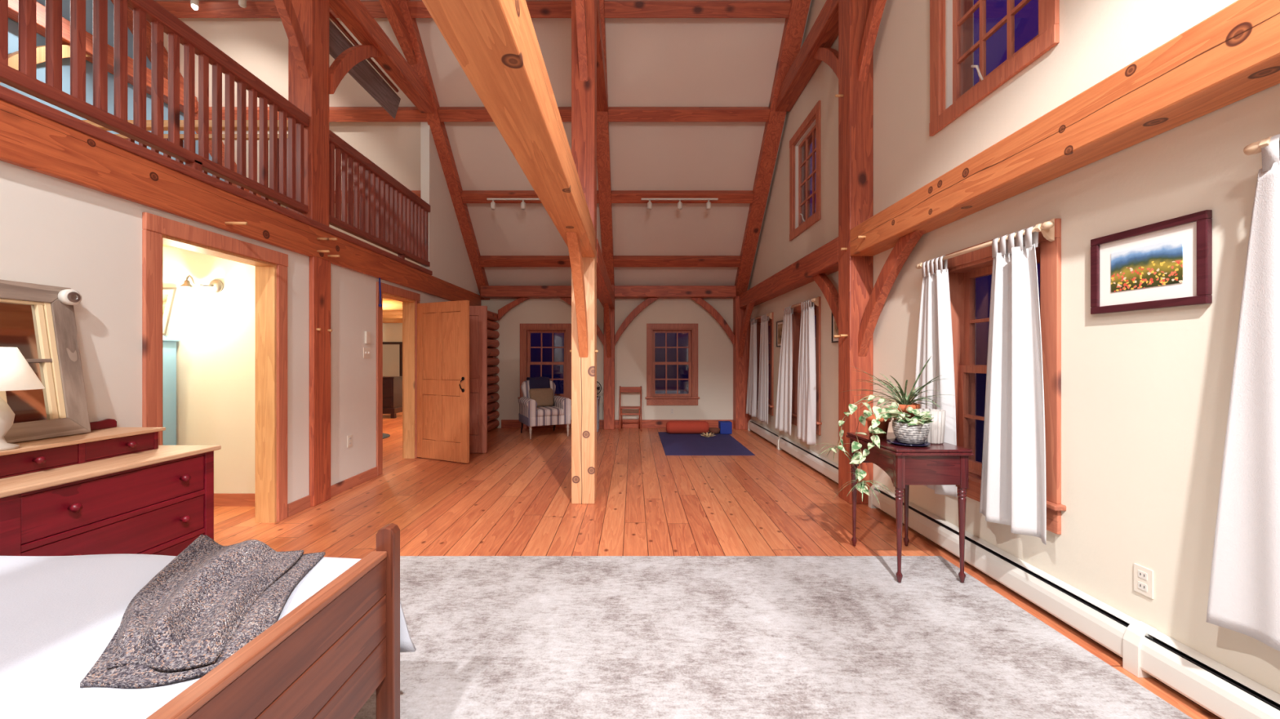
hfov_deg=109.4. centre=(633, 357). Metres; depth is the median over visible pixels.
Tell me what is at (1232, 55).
tie beam
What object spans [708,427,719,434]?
basket
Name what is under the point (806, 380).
curtain
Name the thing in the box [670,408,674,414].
wall outlet
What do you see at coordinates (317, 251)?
wooden peg
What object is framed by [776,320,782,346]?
framed picture
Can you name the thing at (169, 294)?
picture
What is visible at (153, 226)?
trim
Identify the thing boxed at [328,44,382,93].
knee brace
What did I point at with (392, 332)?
wall
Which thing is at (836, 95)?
wooden peg
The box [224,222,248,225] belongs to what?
wooden peg
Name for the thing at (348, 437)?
wall outlet
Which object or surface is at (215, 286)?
wall sconce
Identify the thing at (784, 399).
curtain
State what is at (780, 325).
art print
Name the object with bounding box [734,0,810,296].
rafter
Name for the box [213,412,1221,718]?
floor
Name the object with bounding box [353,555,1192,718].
area rug
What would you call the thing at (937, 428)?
ribbed vase
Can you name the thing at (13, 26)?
wall
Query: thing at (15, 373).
table lamp
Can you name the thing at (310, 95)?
timber post
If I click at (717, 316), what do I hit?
knee brace
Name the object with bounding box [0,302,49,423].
mirror glass
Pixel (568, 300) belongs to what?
knee brace
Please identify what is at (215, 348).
wall
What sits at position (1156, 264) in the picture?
art print
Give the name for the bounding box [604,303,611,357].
knee brace
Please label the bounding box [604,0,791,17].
purlin
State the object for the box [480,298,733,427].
wall
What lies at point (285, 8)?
knee brace
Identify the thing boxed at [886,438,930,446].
saucer
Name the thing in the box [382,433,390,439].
round rug
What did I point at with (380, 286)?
strap
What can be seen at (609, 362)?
timber post
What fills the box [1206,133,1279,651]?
curtain
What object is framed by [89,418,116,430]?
backsplash
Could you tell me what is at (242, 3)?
track light
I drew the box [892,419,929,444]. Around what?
plant pot
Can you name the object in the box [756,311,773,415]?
window
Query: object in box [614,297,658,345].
knee brace
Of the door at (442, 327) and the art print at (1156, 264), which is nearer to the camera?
the art print at (1156, 264)
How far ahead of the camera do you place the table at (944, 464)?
2.58 m
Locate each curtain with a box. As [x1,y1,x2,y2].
[746,317,756,417]
[756,314,768,424]
[774,306,793,435]
[796,299,816,445]
[914,255,956,497]
[979,225,1046,545]
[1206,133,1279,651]
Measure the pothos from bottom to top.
0.612 m
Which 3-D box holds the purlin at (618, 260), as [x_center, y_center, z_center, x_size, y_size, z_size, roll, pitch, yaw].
[0.757,-1.685,7.915,2.205,0.195,0.195,0,0,0]
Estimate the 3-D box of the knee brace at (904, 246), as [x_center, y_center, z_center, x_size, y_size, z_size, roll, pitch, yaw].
[2.030,-0.457,3.612,0.078,0.887,0.817,0,0,0]
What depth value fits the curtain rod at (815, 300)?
5.15 m
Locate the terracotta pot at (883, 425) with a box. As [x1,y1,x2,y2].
[866,413,890,436]
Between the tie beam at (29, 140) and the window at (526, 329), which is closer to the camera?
the tie beam at (29, 140)
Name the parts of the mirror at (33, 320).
frame rail, frame rail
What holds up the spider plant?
on the table at (944, 464)
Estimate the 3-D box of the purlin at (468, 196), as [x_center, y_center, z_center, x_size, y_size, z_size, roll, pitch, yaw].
[-1.597,-2.515,7.085,2.125,0.195,0.195,0,0,0]
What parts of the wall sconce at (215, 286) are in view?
lamp shade, bulb, arm, wall plate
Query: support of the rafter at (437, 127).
attached to the ceiling
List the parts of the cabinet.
cornice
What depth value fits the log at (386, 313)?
9.71 m
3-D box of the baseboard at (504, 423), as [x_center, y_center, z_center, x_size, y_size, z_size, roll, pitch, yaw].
[-0.225,1.225,8.410,4.450,0.150,0.020,0,0,0]
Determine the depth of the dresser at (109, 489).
2.07 m
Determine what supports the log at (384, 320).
attached to the ceiling
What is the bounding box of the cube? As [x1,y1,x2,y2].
[718,421,732,434]
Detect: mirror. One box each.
[0,279,90,443]
[382,342,402,376]
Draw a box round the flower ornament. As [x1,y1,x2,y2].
[700,432,715,437]
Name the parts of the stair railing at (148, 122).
handrail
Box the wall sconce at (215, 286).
[178,275,223,293]
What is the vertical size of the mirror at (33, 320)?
0.723 m
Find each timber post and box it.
[288,0,328,226]
[309,255,330,506]
[571,0,596,250]
[571,248,596,504]
[604,308,614,429]
[733,296,750,429]
[838,0,873,504]
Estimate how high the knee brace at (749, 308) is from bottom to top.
0.887 m
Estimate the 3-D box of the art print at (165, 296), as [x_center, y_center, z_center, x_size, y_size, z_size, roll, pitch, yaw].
[-4.130,-0.401,3.887,0.220,0.300,0.068,0,0,0]
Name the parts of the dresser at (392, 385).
drawer, drawer, drawer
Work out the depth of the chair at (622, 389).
8.22 m
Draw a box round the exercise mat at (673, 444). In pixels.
[657,431,755,455]
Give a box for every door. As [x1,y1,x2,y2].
[417,300,469,463]
[469,306,487,453]
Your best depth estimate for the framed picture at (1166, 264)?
1.84 m
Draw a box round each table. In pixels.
[596,395,600,431]
[845,432,973,582]
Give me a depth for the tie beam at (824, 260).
5.39 m
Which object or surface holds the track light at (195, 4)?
attached to the purlin at (179, 8)
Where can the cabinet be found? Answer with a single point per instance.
(169, 342)
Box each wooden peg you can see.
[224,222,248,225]
[316,237,328,239]
[316,249,329,252]
[327,254,339,257]
[328,237,337,239]
[835,94,843,97]
[857,235,866,238]
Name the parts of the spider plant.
plant pot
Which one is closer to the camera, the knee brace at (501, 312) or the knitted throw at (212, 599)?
the knitted throw at (212, 599)
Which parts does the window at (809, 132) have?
sash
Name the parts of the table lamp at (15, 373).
lamp shade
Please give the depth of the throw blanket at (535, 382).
7.86 m
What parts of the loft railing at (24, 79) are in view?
handrail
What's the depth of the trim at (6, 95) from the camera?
2.68 m
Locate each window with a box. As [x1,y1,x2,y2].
[518,323,571,399]
[644,323,699,405]
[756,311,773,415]
[789,100,821,240]
[790,296,822,435]
[928,0,1059,136]
[933,218,1066,534]
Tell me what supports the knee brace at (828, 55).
attached to the timber post at (855, 108)
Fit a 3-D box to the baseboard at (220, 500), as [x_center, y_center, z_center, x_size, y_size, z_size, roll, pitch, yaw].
[-4.485,1.245,3.971,3.030,0.110,0.018,0,0,0]
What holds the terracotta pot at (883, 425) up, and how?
on the table at (944, 464)
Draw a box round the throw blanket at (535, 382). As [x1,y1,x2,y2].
[526,377,550,389]
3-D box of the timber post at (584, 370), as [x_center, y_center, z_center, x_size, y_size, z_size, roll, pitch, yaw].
[-0.447,0.150,4.135,0.207,2.300,0.230,0,0,0]
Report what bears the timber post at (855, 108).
on the floor
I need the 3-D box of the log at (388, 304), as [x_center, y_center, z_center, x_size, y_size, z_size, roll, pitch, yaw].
[-5.540,-0.960,8.200,5.120,0.200,0.200,0,0,0]
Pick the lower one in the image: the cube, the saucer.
the saucer
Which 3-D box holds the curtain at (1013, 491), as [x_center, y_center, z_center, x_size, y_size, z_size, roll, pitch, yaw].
[2.002,0.115,2.406,0.131,1.578,0.442,0,0,0]
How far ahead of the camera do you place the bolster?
7.63 m
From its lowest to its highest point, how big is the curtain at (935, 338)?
1.568 m
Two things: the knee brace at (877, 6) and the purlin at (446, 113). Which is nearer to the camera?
the knee brace at (877, 6)
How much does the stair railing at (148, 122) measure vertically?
0.830 m
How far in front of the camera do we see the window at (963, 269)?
2.73 m
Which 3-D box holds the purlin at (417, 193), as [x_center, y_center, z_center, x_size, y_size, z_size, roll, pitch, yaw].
[-4.390,-2.515,7.085,3.100,0.195,0.195,0,0,0]
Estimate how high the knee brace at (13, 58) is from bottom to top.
0.887 m
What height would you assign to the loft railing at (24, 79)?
0.910 m
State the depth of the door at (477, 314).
6.14 m
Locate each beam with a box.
[0,99,480,306]
[8,0,196,112]
[328,0,434,112]
[422,0,595,257]
[480,285,598,298]
[596,0,608,111]
[596,239,614,308]
[613,285,736,298]
[739,236,838,307]
[774,0,838,111]
[850,0,1279,256]
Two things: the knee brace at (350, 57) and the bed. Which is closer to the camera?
the bed
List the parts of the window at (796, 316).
sill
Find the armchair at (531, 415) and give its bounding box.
[518,380,571,439]
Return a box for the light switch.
[363,347,369,358]
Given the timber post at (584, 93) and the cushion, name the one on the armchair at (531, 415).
the cushion
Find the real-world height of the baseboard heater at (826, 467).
0.197 m
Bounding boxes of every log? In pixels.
[382,299,402,310]
[382,310,402,318]
[382,318,402,323]
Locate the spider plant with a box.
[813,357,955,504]
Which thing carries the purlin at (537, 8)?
attached to the ceiling
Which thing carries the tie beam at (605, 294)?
attached to the timber post at (584, 370)
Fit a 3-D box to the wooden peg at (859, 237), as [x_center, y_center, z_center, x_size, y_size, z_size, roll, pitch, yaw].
[1.890,-1.000,3.750,0.060,0.022,0.022,0,0,0]
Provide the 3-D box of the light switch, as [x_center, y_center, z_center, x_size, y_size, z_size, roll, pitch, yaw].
[-2.821,-0.052,4.805,0.018,0.115,0.110,0,0,0]
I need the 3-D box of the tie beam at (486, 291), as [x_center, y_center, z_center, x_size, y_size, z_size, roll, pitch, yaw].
[-1.643,-1.200,8.280,2.213,0.200,0.260,0,0,0]
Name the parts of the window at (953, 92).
sash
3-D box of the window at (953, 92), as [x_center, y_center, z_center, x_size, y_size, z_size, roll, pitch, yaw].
[2.211,-2.250,2.745,0.238,1.350,0.960,0,0,0]
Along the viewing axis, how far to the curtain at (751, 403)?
7.71 m
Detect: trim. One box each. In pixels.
[0,84,432,275]
[142,212,288,521]
[162,235,276,523]
[376,281,420,475]
[382,292,414,458]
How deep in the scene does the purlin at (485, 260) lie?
7.86 m
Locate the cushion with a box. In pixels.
[528,387,553,406]
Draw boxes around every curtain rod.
[750,311,772,323]
[782,296,818,311]
[915,217,1054,272]
[1243,135,1279,155]
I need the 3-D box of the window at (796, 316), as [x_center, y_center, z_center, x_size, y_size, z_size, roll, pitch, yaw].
[2.203,0.092,5.630,0.255,1.575,1.020,0,0,0]
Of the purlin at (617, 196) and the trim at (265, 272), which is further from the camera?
the purlin at (617, 196)
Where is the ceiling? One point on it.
(651, 62)
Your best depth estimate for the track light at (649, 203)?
6.90 m
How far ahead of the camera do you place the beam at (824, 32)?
5.11 m
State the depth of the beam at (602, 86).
5.36 m
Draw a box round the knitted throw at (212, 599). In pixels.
[80,534,324,688]
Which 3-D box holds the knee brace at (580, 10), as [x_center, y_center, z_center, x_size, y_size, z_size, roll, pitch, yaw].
[-0.440,-2.897,3.612,0.078,0.887,0.817,0,0,0]
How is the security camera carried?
attached to the wall at (55, 232)
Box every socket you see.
[1137,569,1146,580]
[1137,581,1146,591]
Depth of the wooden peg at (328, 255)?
4.13 m
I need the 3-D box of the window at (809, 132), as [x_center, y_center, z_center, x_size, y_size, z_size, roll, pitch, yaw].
[2.211,-2.250,5.630,0.238,1.350,0.970,0,0,0]
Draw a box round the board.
[328,10,400,119]
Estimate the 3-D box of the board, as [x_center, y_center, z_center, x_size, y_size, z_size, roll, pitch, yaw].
[-3.049,-3.275,4.475,0.201,0.286,2.950,0,0,0]
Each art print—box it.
[162,293,168,319]
[777,323,782,343]
[834,319,838,338]
[1111,237,1182,292]
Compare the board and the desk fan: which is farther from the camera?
the desk fan
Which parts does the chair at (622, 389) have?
leg, leg, seat, backrest, leg, leg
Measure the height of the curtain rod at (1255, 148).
0.114 m
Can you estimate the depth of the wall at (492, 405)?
8.06 m
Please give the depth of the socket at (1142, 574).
1.89 m
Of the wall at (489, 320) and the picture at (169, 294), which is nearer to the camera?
the picture at (169, 294)
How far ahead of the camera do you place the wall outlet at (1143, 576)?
1.89 m
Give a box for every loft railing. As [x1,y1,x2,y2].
[0,0,309,213]
[328,129,430,266]
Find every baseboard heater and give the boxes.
[747,419,838,483]
[868,484,1279,718]
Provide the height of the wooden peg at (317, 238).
0.022 m
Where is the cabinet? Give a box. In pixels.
[162,335,179,445]
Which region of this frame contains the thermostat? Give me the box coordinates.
[364,331,370,343]
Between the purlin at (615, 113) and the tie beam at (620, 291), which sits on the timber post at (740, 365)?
the tie beam at (620, 291)
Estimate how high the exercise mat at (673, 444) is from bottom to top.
0.006 m
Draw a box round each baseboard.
[213,493,255,506]
[287,495,310,516]
[330,466,377,497]
[501,419,733,427]
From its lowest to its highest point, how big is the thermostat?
0.130 m
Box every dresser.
[0,418,221,556]
[382,376,402,418]
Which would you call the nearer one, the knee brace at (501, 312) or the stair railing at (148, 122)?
the stair railing at (148, 122)
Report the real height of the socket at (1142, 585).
0.028 m
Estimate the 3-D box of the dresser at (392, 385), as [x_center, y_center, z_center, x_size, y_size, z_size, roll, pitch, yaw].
[-5.625,0.857,9.963,1.010,0.884,0.515,0,0,0]
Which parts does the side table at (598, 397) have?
leg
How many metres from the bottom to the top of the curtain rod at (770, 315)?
0.114 m
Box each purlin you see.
[154,0,386,17]
[196,106,426,121]
[256,190,420,203]
[407,0,571,17]
[437,106,571,121]
[461,190,599,203]
[479,255,570,266]
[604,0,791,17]
[608,106,770,121]
[610,190,753,203]
[613,255,741,266]
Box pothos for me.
[828,395,933,496]
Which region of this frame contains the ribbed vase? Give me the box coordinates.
[917,408,946,444]
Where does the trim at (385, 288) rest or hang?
attached to the wall at (55, 232)
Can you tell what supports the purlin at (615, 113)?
attached to the ceiling
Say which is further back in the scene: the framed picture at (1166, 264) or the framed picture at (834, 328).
the framed picture at (834, 328)
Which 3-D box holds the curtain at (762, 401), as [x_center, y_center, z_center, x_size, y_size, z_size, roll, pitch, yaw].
[2.031,0.160,7.070,0.077,1.668,0.560,0,0,0]
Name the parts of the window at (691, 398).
sash, sill, sash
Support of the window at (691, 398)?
in the wall at (715, 348)
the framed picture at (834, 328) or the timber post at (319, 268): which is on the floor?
the timber post at (319, 268)
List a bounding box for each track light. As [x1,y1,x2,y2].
[190,0,199,9]
[238,0,246,8]
[486,198,540,209]
[640,198,718,209]
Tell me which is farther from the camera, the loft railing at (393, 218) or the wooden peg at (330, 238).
the loft railing at (393, 218)
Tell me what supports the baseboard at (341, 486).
attached to the wall at (55, 232)
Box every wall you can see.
[0,0,224,181]
[0,121,479,503]
[162,246,255,493]
[382,323,402,342]
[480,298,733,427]
[487,310,499,431]
[487,320,493,394]
[747,0,1279,694]
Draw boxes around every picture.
[162,287,178,335]
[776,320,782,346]
[831,312,838,342]
[1090,209,1212,314]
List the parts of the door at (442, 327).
handle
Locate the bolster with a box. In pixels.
[666,421,709,433]
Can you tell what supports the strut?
attached to the rafter at (437, 127)
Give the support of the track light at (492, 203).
attached to the purlin at (468, 196)
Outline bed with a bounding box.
[0,523,416,718]
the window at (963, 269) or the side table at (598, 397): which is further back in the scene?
the side table at (598, 397)
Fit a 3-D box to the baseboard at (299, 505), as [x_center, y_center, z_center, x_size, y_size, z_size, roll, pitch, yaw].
[-2.821,1.248,3.825,0.018,0.105,0.250,0,0,0]
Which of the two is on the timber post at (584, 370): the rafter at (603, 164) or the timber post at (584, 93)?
the timber post at (584, 93)
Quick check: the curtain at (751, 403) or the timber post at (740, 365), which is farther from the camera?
the timber post at (740, 365)
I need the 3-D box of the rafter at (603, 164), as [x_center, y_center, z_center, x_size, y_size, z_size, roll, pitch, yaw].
[-0.440,-4.430,5.160,0.190,6.712,6.520,0,0,0]
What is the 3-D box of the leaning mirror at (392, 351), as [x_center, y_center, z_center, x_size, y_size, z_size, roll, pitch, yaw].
[-6.220,0.150,11.460,0.760,1.100,0.040,0,0,0]
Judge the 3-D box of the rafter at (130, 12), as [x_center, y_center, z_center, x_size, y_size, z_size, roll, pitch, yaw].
[-6.030,-4.430,5.160,0.180,6.712,6.520,0,0,0]
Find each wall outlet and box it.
[346,435,351,447]
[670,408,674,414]
[1133,563,1153,599]
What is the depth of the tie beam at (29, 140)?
2.72 m
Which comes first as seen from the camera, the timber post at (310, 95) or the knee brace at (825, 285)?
the timber post at (310, 95)
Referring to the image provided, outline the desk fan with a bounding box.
[596,381,601,397]
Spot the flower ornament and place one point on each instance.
(706, 435)
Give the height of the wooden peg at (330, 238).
0.022 m
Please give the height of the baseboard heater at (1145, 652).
0.197 m
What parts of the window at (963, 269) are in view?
sash, sash, sill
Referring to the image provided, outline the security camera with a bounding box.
[57,288,81,305]
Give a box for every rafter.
[111,0,248,191]
[395,0,489,300]
[596,0,614,284]
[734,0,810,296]
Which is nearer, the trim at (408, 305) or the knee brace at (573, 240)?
the knee brace at (573, 240)
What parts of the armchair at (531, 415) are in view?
leg, armrest, leg, arm, backrest, seat frame, seat, armrest, arm, leg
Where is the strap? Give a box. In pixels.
[378,277,382,306]
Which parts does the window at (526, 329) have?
sash, sash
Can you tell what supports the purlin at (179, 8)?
attached to the ceiling
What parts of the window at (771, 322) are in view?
sash, sash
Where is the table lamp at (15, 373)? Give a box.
[0,346,44,451]
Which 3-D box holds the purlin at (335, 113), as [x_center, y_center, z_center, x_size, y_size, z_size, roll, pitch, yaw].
[-4.390,-3.355,6.245,3.100,0.195,0.195,0,0,0]
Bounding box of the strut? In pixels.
[379,0,417,66]
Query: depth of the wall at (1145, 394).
2.06 m
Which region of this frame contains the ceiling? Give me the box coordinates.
[149,0,811,288]
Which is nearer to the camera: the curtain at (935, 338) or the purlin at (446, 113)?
the curtain at (935, 338)
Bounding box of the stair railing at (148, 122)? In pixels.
[82,120,288,208]
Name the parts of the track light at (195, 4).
bulb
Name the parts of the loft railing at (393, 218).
handrail, rail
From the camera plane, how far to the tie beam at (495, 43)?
1.57 m
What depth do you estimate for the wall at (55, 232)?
2.58 m
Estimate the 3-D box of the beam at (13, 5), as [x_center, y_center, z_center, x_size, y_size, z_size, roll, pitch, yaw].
[-6.010,-3.430,1.900,0.180,0.220,8.500,0,0,0]
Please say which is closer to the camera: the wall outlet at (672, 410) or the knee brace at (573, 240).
the knee brace at (573, 240)
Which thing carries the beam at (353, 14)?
attached to the timber post at (310, 95)
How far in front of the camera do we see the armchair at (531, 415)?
7.38 m
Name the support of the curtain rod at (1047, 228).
attached to the window at (963, 269)
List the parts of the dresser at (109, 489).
drawer, knob, knob, drawer, drawer, drawer, knob, drawer, knob, knob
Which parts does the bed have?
rail, post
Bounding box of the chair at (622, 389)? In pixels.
[618,386,641,431]
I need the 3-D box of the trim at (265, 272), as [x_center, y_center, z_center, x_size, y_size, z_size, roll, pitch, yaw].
[-2.903,0.280,3.147,0.154,2.040,0.885,0,0,0]
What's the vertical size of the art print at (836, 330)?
0.252 m
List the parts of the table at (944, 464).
leg, leg, leg, leg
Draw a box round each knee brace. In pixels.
[0,44,92,82]
[273,0,309,78]
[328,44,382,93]
[497,297,530,320]
[560,297,604,346]
[565,231,587,357]
[574,0,587,80]
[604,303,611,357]
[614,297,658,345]
[689,297,734,346]
[738,302,755,357]
[812,47,838,78]
[812,274,838,328]
[857,0,886,80]
[857,231,924,356]

